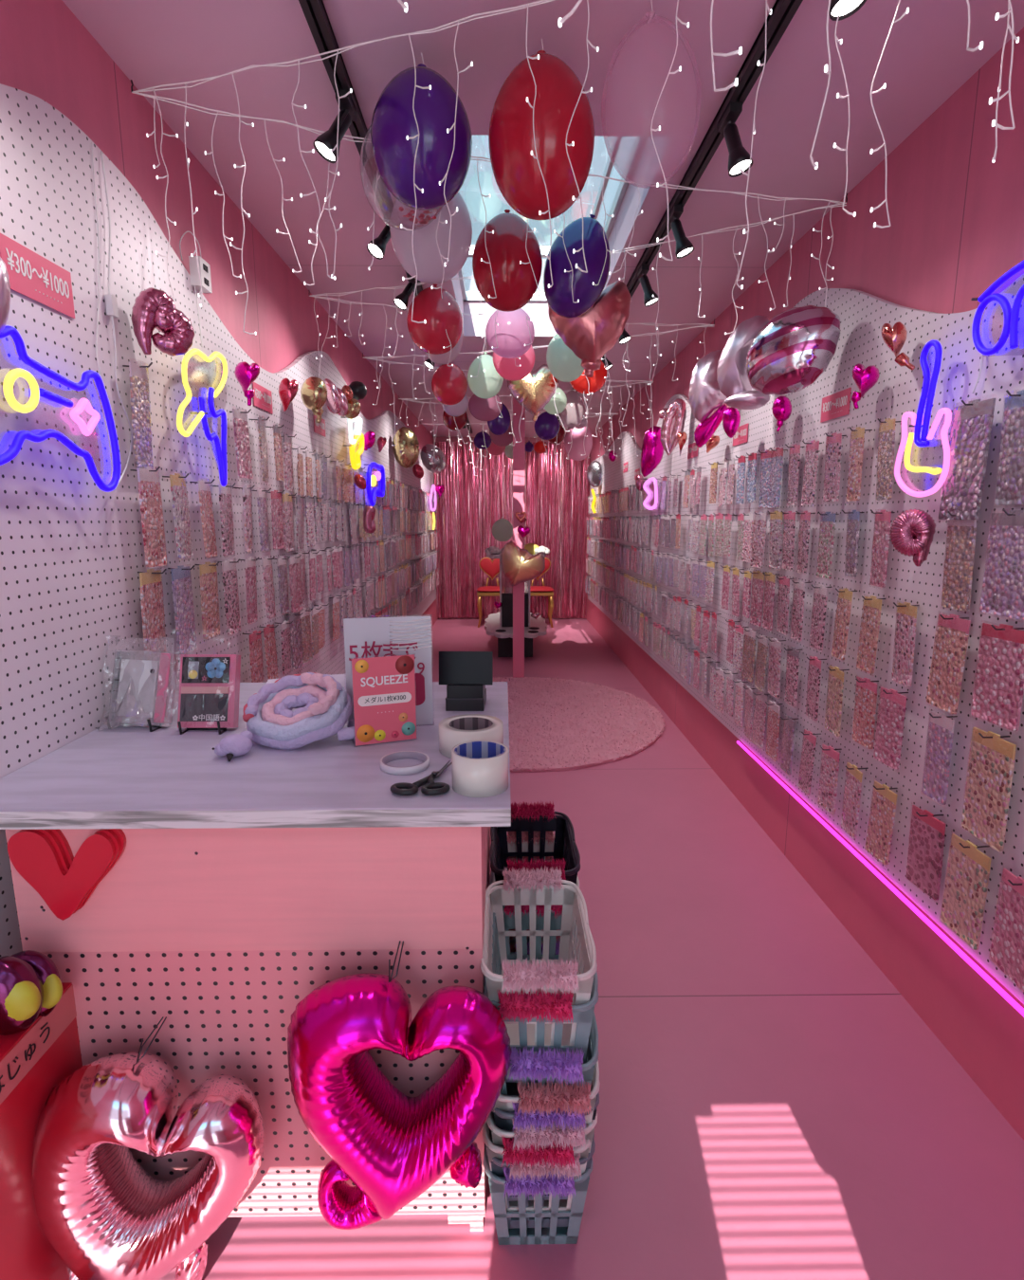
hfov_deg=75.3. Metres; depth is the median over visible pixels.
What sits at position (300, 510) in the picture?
packet
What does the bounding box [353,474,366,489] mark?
foil balloon
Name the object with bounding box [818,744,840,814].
packet
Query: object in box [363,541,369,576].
packet
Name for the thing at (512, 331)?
balloon
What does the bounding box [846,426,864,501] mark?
packet
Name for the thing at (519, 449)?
support post
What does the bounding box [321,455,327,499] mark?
packet
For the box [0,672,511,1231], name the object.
counter
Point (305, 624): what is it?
packet
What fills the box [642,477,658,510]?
sign
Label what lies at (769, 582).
packet
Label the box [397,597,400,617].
packet
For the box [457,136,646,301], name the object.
window
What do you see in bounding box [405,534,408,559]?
packet
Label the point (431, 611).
baseboard
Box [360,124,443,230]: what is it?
balloon
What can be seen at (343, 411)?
foil balloon
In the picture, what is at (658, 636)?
packet
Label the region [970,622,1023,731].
packet
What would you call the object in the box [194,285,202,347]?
power cable
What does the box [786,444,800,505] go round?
packet
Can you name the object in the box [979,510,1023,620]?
packet
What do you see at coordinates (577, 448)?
balloon
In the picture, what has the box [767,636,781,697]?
packet
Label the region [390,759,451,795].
scissors
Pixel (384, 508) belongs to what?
packet
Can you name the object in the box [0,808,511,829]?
countertop
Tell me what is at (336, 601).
packet
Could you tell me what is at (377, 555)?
packet
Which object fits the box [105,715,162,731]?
easel
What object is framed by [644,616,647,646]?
packet
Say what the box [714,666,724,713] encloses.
packet
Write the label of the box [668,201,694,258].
track spotlight
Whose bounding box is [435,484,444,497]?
foil balloon
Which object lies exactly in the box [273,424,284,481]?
packet
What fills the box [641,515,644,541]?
packet
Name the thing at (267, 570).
packet
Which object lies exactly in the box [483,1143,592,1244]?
shopping basket
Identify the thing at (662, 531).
packet
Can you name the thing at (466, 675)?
payment terminal
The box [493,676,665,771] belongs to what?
rug
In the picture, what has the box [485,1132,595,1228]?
shopping basket
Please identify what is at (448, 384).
balloon
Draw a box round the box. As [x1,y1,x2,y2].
[0,982,82,1279]
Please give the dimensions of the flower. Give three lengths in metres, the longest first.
0.046 x 0.045 x 0.001 m
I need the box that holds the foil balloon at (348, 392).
[341,384,352,402]
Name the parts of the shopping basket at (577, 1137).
handle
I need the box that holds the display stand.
[484,552,547,657]
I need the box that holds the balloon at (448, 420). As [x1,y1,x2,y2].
[442,410,467,430]
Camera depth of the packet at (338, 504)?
3.58 m
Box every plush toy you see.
[485,546,500,554]
[524,543,539,554]
[533,546,549,554]
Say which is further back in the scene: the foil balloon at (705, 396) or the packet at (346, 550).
the packet at (346, 550)
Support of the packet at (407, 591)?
hanging from the pegboard at (72, 556)
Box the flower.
[205,658,225,677]
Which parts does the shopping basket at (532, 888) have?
handle, handle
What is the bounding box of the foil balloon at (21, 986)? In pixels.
[0,955,43,1035]
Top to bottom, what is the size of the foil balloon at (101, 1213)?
0.536 m
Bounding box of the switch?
[104,294,118,317]
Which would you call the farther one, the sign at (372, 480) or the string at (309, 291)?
the sign at (372, 480)
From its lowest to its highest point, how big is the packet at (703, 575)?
0.207 m
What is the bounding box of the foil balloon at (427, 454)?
[420,443,446,474]
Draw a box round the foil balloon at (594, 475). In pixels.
[586,460,603,487]
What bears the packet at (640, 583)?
hanging from the pegboard at (898, 389)
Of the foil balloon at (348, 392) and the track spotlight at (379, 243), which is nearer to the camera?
the track spotlight at (379, 243)
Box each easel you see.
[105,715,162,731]
[177,721,226,734]
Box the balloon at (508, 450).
[504,441,512,458]
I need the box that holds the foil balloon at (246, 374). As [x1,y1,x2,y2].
[234,361,259,405]
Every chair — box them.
[476,557,499,627]
[530,557,553,627]
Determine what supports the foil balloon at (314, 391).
attached to the pegboard at (72, 556)
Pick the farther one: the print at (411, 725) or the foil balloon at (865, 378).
the foil balloon at (865, 378)
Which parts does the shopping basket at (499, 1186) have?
handle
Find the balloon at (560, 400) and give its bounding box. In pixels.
[544,387,566,414]
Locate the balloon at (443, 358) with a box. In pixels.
[424,328,463,365]
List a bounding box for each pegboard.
[0,83,438,956]
[585,274,1023,1004]
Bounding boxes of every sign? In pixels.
[0,233,74,318]
[0,325,120,491]
[176,348,227,486]
[252,382,273,414]
[313,415,325,437]
[340,416,362,444]
[341,616,434,725]
[343,433,364,469]
[350,654,416,746]
[366,462,384,505]
[429,484,436,530]
[591,489,596,512]
[622,461,627,473]
[634,468,639,479]
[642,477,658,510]
[687,442,698,458]
[732,423,748,446]
[820,387,851,422]
[894,340,951,496]
[970,260,1023,356]
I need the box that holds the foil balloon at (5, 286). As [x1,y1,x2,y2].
[0,256,10,332]
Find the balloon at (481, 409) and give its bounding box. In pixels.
[468,393,502,420]
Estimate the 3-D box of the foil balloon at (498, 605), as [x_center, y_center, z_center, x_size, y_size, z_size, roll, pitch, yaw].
[-0.145,-0.359,6.946,0.090,0.092,0.082,0,10,-1]
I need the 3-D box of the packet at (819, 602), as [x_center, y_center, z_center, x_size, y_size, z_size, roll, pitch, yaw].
[1.088,-0.081,2.365,0.016,0.235,0.107,1,10,1]
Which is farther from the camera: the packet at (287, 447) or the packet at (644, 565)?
the packet at (644, 565)
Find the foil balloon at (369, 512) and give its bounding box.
[363,505,375,533]
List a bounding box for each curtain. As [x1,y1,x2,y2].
[433,441,512,618]
[524,441,589,618]
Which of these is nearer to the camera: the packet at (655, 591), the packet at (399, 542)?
the packet at (655, 591)
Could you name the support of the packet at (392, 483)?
hanging from the pegboard at (72, 556)
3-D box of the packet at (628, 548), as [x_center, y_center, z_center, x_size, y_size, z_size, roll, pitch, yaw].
[1.039,-0.736,5.947,0.007,0.214,0.097,1,10,-1]
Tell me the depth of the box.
1.08 m
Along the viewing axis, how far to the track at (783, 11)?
1.76 m
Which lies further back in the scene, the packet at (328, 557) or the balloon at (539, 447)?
the balloon at (539, 447)
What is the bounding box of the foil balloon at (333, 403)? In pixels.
[322,378,341,413]
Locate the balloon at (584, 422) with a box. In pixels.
[574,416,587,428]
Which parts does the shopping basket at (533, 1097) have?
handle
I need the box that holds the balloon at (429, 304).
[406,283,463,354]
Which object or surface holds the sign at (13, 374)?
attached to the pegboard at (72, 556)
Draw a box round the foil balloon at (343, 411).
[336,387,347,416]
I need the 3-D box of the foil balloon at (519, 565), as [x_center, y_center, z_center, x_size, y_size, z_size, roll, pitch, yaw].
[0.091,-0.645,5.597,0.377,0.385,0.205,0,10,-1]
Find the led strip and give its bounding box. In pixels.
[736,740,1023,1016]
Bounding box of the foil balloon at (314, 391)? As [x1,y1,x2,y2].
[300,376,327,423]
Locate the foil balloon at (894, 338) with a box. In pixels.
[881,321,914,369]
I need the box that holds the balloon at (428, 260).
[389,191,472,284]
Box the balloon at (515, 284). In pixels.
[472,202,542,311]
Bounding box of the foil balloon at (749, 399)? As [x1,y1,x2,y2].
[723,390,769,409]
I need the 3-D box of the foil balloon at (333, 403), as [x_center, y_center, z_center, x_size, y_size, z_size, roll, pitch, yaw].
[-0.862,-1.161,3.162,0.114,0.156,0.088,7,13,35]
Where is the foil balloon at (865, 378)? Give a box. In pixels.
[851,363,879,409]
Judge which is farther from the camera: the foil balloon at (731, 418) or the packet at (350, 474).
the packet at (350, 474)
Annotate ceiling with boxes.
[62,0,1023,437]
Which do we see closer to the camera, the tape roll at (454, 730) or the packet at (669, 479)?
the tape roll at (454, 730)
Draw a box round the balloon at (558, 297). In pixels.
[543,206,610,318]
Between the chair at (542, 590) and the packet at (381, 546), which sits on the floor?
the chair at (542, 590)
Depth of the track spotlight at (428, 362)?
4.16 m
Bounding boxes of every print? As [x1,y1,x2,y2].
[354,659,368,673]
[356,724,375,742]
[374,730,385,740]
[391,731,399,737]
[395,655,414,674]
[398,713,407,721]
[402,721,415,735]
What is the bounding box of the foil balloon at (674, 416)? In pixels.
[658,398,686,455]
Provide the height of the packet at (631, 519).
0.227 m
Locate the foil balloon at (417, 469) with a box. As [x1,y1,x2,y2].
[412,463,423,478]
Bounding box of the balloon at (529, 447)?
[525,428,533,452]
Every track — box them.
[298,0,472,433]
[557,0,803,419]
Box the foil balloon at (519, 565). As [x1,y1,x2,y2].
[500,540,545,585]
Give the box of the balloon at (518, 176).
[488,38,594,219]
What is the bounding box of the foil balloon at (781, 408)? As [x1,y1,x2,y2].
[771,395,791,431]
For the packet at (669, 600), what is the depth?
4.49 m
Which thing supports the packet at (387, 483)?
hanging from the pegboard at (72, 556)
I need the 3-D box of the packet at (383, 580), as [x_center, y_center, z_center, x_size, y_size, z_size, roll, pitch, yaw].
[-0.948,-0.368,4.902,0.007,0.222,0.080,-1,10,-1]
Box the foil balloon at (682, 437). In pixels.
[676,431,687,450]
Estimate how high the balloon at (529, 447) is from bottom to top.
0.374 m
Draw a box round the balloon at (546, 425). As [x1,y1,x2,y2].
[534,411,559,439]
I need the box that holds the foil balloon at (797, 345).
[746,305,840,394]
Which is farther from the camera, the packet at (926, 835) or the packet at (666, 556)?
the packet at (666, 556)
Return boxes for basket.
[480,866,597,1056]
[481,1121,590,1211]
[483,904,598,1083]
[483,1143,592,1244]
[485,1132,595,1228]
[486,1111,597,1195]
[489,801,580,885]
[489,831,579,948]
[492,1093,599,1131]
[493,1060,599,1126]
[500,939,598,1130]
[508,856,560,941]
[509,935,560,941]
[509,941,542,951]
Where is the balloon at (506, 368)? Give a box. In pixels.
[493,345,534,381]
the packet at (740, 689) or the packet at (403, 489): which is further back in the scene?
the packet at (403, 489)
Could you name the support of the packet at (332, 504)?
hanging from the pegboard at (72, 556)
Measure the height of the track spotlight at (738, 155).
0.170 m
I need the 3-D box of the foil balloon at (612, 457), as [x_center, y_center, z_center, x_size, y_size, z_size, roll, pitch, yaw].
[0.997,-1.826,6.589,0.075,0.108,0.074,0,10,-1]
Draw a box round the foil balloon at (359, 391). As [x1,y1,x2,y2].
[348,381,366,400]
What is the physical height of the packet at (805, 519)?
0.235 m
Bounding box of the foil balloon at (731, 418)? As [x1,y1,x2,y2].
[722,406,740,438]
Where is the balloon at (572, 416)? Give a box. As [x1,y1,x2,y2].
[559,388,584,428]
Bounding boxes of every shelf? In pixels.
[484,612,547,638]
[486,552,545,558]
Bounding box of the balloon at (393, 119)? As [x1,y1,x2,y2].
[370,53,472,210]
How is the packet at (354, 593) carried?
hanging from the pegboard at (72, 556)
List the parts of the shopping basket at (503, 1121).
handle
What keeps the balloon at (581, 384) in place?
hanging from the ceiling
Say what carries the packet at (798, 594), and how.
hanging from the pegboard at (898, 389)
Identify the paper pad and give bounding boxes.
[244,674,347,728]
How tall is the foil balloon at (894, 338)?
0.134 m
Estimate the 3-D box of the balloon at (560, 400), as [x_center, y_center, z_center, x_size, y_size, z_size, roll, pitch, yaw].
[0.295,-1.746,4.566,0.170,0.371,0.170,-1,10,-6]
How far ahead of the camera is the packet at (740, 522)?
3.16 m
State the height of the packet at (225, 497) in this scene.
0.235 m
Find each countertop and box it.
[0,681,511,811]
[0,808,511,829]
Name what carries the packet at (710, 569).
hanging from the pegboard at (898, 389)
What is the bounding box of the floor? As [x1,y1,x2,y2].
[160,618,1023,1279]
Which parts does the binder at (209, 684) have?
panel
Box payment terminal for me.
[438,651,493,711]
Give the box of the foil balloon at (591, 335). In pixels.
[548,280,631,377]
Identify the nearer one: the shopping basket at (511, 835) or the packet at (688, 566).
the shopping basket at (511, 835)
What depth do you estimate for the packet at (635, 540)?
5.63 m
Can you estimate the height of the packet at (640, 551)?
0.213 m
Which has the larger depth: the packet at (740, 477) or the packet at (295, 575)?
the packet at (740, 477)
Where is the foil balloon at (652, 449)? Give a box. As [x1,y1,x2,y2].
[640,425,663,476]
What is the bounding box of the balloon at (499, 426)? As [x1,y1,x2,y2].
[487,403,510,435]
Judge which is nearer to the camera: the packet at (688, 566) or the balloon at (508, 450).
the packet at (688, 566)
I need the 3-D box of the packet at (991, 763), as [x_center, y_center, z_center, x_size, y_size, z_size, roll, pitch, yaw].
[1.101,0.344,1.543,0.016,0.268,0.141,-1,10,-1]
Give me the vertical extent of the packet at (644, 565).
0.227 m
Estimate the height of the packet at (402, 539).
0.206 m
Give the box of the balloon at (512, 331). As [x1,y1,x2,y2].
[485,308,534,358]
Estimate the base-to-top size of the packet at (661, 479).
0.208 m
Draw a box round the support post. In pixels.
[512,397,525,677]
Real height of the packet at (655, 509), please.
0.221 m
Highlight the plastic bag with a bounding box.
[94,657,180,729]
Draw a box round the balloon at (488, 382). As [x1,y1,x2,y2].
[467,340,503,398]
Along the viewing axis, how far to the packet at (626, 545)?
6.07 m
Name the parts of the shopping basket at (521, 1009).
handle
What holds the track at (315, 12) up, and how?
attached to the ceiling
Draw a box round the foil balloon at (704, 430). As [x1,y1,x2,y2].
[694,403,727,447]
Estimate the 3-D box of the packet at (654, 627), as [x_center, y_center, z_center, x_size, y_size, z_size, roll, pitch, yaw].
[1.069,-0.019,4.957,0.015,0.228,0.086,-1,10,-3]
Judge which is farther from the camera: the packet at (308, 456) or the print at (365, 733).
the packet at (308, 456)
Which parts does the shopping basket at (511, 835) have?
handle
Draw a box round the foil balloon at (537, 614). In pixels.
[530,612,540,619]
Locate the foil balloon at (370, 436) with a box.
[364,430,375,450]
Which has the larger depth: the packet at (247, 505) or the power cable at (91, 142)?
the packet at (247, 505)
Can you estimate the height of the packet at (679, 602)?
0.216 m
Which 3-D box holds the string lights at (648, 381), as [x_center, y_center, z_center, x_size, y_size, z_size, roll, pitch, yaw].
[0.040,-1.837,5.657,2.279,0.608,0.089,4,11,19]
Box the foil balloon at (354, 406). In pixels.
[345,398,360,419]
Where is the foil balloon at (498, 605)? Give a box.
[493,601,502,609]
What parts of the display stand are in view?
panel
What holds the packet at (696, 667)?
hanging from the pegboard at (898, 389)
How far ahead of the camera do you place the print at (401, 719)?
1.41 m
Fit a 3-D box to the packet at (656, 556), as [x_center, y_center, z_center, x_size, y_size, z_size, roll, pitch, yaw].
[1.063,-0.532,4.879,0.016,0.226,0.083,0,10,2]
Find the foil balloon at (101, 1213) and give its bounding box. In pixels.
[32,1016,264,1279]
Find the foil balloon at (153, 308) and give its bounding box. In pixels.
[130,287,194,356]
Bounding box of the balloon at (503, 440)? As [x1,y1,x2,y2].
[489,401,512,446]
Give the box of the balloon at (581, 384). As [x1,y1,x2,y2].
[569,360,606,393]
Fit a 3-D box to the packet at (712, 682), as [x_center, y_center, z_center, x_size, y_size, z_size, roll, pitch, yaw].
[1.081,0.218,3.579,0.007,0.218,0.075,-2,10,-1]
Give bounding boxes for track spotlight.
[313,81,356,163]
[366,208,391,259]
[393,273,417,310]
[423,358,435,369]
[601,354,613,369]
[619,328,631,344]
[637,262,658,306]
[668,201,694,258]
[717,96,752,177]
[829,0,866,20]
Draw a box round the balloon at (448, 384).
[431,363,467,404]
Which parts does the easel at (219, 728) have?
arm, arm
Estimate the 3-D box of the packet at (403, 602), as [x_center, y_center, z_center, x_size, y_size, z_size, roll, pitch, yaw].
[-0.961,-0.290,5.871,0.007,0.216,0.087,-1,10,2]
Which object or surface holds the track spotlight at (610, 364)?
attached to the track at (783, 11)
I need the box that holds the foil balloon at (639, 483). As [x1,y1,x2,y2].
[635,474,643,491]
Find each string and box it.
[130,79,846,310]
[131,0,1019,334]
[309,193,847,376]
[309,291,714,393]
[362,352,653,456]
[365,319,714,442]
[397,0,1015,169]
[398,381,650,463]
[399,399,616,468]
[425,413,614,475]
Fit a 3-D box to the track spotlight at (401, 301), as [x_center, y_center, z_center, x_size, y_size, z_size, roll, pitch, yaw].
[-0.485,-1.576,3.002,0.099,0.164,0.118,0,10,-1]
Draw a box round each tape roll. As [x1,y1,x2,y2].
[380,750,429,775]
[438,713,503,758]
[451,740,508,797]
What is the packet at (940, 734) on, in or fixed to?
hanging from the pegboard at (898, 389)
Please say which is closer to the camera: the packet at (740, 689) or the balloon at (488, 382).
the packet at (740, 689)
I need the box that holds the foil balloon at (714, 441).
[705,434,719,453]
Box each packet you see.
[128,361,152,469]
[136,466,166,566]
[139,567,166,660]
[169,473,193,558]
[170,565,197,654]
[197,478,217,557]
[199,561,219,639]
[218,483,235,555]
[221,557,240,634]
[232,408,252,478]
[242,485,253,551]
[245,556,257,622]
[249,629,263,682]
[256,488,269,550]
[257,416,268,481]
[261,556,275,618]
[263,623,278,678]
[270,490,284,548]
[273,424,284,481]
[276,556,289,613]
[280,619,291,674]
[282,493,294,551]
[283,434,292,491]
[288,554,302,612]
[288,612,303,670]
[295,494,304,550]
[297,446,304,498]
[298,549,305,604]
[299,606,312,662]
[304,495,314,547]
[305,450,312,498]
[309,550,315,600]
[311,606,318,655]
[313,495,320,541]
[314,453,321,502]
[315,548,323,592]
[317,603,325,649]
[320,497,328,540]
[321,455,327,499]
[326,548,331,590]
[329,499,334,542]
[330,546,340,586]
[332,596,339,640]
[335,459,341,502]
[335,499,341,540]
[337,545,343,588]
[341,462,348,502]
[341,594,345,634]
[342,500,346,541]
[343,545,349,586]
[346,589,352,618]
[347,464,354,502]
[348,502,355,544]
[349,544,356,584]
[352,468,359,502]
[352,503,356,542]
[352,587,357,618]
[355,543,359,578]
[356,585,363,618]
[358,467,363,503]
[358,503,364,537]
[363,471,368,505]
[363,505,366,540]
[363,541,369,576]
[365,581,370,616]
[368,541,370,576]
[369,579,373,610]
[372,503,377,535]
[372,541,377,572]
[375,505,378,537]
[375,576,378,607]
[376,480,379,504]
[376,540,379,573]
[378,478,382,506]
[378,576,382,607]
[379,505,383,535]
[379,540,384,571]
[382,574,385,605]
[382,608,386,617]
[383,505,386,533]
[384,539,387,570]
[385,476,389,506]
[385,505,389,534]
[385,572,389,603]
[386,537,390,566]
[387,570,391,600]
[388,478,391,509]
[388,508,391,535]
[390,480,393,506]
[390,538,394,566]
[390,569,394,596]
[392,506,395,534]
[393,539,396,566]
[394,480,397,506]
[394,568,397,594]
[394,600,397,617]
[395,506,398,531]
[395,536,399,563]
[397,482,400,509]
[397,568,399,595]
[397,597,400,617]
[398,535,401,562]
[399,566,401,591]
[400,482,402,507]
[400,508,402,535]
[401,535,404,559]
[401,564,403,589]
[401,595,404,616]
[402,483,404,507]
[402,507,404,531]
[403,485,406,511]
[403,565,407,588]
[403,592,405,616]
[405,508,407,532]
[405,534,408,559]
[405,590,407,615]
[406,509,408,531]
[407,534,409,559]
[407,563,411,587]
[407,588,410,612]
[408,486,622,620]
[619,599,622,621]
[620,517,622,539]
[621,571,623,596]
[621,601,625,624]
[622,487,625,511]
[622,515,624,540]
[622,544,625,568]
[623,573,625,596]
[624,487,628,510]
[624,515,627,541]
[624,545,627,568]
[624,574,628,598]
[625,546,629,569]
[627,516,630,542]
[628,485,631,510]
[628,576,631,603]
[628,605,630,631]
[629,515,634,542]
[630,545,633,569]
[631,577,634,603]
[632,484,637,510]
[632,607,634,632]
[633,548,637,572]
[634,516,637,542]
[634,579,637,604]
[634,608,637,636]
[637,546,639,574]
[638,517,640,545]
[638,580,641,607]
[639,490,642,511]
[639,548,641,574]
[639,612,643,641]
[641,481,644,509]
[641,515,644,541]
[642,548,645,577]
[642,582,645,611]
[643,484,647,511]
[643,515,648,545]
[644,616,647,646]
[645,583,650,612]
[647,549,650,578]
[648,584,652,612]
[649,480,653,511]
[650,549,653,581]
[652,515,656,545]
[653,480,658,511]
[653,621,657,652]
[654,585,657,614]
[655,514,659,547]
[655,551,658,583]
[655,623,661,655]
[657,477,662,507]
[657,552,662,582]
[659,514,665,545]
[660,475,666,509]
[661,591,667,623]
[661,626,665,658]
[664,514,670,548]
[664,552,667,585]
[665,592,672,627]
[666,630,670,660]
[667,475,671,508]
[668,552,673,586]
[670,513,676,547]
[671,596,676,630]
[671,634,675,666]
[673,474,677,507]
[673,554,678,587]
[675,513,680,548]
[675,596,681,631]
[675,637,680,673]
[678,556,686,591]
[680,640,687,678]
[682,469,690,508]
[683,599,688,634]
[686,513,692,550]
[686,558,691,595]
[686,646,692,685]
[689,469,694,508]
[691,515,699,551]
[691,603,695,639]
[692,558,698,598]
[693,650,699,690]
[694,466,701,504]
[694,605,701,645]
[698,513,707,555]
[699,560,706,597]
[700,610,710,653]
[701,656,706,697]
[704,561,714,603]
[708,513,713,556]
[709,462,717,503]
[709,659,715,701]
[711,612,716,653]
[714,512,723,556]
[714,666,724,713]
[717,461,727,506]
[721,565,730,609]
[723,513,731,556]
[726,457,734,503]
[726,619,734,663]
[726,671,733,716]
[731,567,739,616]
[732,624,743,673]
[733,678,744,727]
[735,455,745,504]
[737,513,744,560]
[741,512,754,562]
[741,570,751,618]
[741,627,756,682]
[744,685,752,740]
[747,452,756,502]
[749,512,767,567]
[749,570,764,625]
[751,689,767,748]
[754,634,767,692]
[758,449,771,507]
[762,572,775,630]
[765,700,780,761]
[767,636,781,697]
[768,447,783,508]
[768,511,782,569]
[776,576,789,634]
[780,714,795,775]
[782,511,795,569]
[785,644,799,706]
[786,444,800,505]
[790,580,804,640]
[797,511,810,572]
[798,729,816,795]
[801,439,819,504]
[805,656,821,720]
[809,584,827,650]
[816,512,835,578]
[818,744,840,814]
[822,432,841,501]
[824,663,843,736]
[831,587,852,659]
[841,762,862,838]
[844,510,859,576]
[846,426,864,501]
[852,676,877,749]
[856,593,881,674]
[865,781,897,864]
[869,509,891,587]
[873,687,906,769]
[876,418,895,500]
[891,600,917,687]
[906,804,945,900]
[921,711,954,804]
[926,613,970,714]
[938,398,995,519]
[940,833,991,950]
[941,519,976,611]
[961,727,1016,851]
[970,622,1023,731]
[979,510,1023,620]
[989,868,1023,991]
[995,389,1023,505]
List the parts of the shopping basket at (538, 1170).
handle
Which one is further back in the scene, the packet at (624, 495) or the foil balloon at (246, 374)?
the packet at (624, 495)
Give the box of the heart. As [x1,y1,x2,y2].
[7,828,126,920]
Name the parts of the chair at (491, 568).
leg, seat, seat frame, frame, backrest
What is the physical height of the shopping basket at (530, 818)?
0.223 m
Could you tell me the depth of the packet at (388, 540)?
5.10 m
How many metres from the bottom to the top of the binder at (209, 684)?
0.224 m
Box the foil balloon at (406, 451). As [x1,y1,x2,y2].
[392,426,419,468]
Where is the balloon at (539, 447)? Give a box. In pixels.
[533,439,547,453]
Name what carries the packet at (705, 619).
hanging from the pegboard at (898, 389)
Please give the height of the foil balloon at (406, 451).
0.327 m
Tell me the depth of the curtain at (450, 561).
9.15 m
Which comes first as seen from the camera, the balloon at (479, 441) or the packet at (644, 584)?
the packet at (644, 584)
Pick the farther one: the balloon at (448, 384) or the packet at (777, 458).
the balloon at (448, 384)
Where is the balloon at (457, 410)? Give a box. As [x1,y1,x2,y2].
[441,395,468,416]
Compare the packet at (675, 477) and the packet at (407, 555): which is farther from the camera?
the packet at (407, 555)
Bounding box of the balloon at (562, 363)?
[546,333,584,382]
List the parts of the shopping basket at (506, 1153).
handle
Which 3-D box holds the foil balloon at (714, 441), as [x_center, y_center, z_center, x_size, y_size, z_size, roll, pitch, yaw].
[1.042,-1.026,3.451,0.073,0.100,0.074,0,10,-1]
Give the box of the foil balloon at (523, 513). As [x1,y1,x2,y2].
[514,512,526,521]
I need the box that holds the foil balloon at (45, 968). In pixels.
[10,950,62,1016]
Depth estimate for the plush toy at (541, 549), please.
6.85 m
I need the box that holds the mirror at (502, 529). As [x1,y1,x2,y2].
[492,517,512,541]
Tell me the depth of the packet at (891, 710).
1.92 m
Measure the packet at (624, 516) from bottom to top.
0.224 m
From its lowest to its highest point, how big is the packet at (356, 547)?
0.211 m
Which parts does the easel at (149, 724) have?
arm, arm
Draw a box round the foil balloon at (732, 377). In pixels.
[716,315,768,398]
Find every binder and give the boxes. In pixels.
[109,649,179,725]
[177,654,240,728]
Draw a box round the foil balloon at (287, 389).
[278,378,298,411]
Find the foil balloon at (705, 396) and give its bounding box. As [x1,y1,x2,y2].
[688,349,727,422]
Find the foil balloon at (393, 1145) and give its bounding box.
[287,940,511,1229]
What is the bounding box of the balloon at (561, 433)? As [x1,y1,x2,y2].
[548,423,565,443]
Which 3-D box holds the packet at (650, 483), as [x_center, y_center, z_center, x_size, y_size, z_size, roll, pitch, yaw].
[1.063,-1.103,5.055,0.017,0.230,0.092,-1,10,-4]
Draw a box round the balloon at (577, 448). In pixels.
[564,425,592,460]
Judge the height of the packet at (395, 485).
0.206 m
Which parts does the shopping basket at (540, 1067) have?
handle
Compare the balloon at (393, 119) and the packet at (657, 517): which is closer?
the balloon at (393, 119)
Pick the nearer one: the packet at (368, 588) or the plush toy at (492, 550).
the packet at (368, 588)
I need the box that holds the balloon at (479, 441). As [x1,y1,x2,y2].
[473,430,491,449]
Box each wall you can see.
[0,0,436,580]
[433,437,589,618]
[586,27,1023,595]
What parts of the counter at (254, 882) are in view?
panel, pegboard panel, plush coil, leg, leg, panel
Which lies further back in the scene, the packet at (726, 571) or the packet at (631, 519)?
the packet at (631, 519)
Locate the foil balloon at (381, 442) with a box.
[377,436,386,452]
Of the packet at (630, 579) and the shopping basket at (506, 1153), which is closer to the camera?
the shopping basket at (506, 1153)
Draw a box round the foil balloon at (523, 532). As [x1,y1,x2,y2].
[517,525,530,538]
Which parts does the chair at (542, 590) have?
seat, seat frame, backrest, frame, leg, leg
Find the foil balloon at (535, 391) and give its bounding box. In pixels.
[506,364,559,421]
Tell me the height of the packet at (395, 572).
0.209 m
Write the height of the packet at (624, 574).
0.219 m
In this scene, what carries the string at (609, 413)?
hanging from the ceiling
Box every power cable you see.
[91,142,101,374]
[100,150,132,490]
[179,230,201,260]
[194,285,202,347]
[971,327,985,393]
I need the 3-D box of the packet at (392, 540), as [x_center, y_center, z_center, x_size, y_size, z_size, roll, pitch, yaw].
[-0.949,-0.702,5.270,0.008,0.218,0.088,-1,10,-1]
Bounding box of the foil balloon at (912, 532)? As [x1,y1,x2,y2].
[889,508,935,566]
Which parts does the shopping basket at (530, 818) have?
handle, handle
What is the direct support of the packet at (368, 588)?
hanging from the pegboard at (72, 556)
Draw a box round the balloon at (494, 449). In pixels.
[486,439,505,455]
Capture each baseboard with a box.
[420,597,437,627]
[585,595,1023,1140]
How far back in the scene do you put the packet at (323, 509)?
3.29 m
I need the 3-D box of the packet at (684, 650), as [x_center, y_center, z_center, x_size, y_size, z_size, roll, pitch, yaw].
[1.071,0.122,4.130,0.007,0.230,0.092,0,10,-2]
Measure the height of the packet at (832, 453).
0.235 m
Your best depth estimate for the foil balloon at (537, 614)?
6.94 m
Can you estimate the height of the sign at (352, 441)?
0.200 m
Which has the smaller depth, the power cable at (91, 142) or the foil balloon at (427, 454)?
the power cable at (91, 142)
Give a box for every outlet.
[202,263,208,273]
[203,277,209,286]
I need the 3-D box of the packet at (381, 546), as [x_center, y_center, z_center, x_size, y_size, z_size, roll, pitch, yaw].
[-0.950,-0.614,4.852,0.008,0.226,0.097,0,10,3]
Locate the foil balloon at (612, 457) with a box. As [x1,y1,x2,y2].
[608,450,616,461]
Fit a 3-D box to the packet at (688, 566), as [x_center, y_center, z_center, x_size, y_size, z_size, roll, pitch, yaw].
[1.073,-0.385,4.036,0.007,0.216,0.078,-1,10,2]
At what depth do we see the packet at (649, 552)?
5.11 m

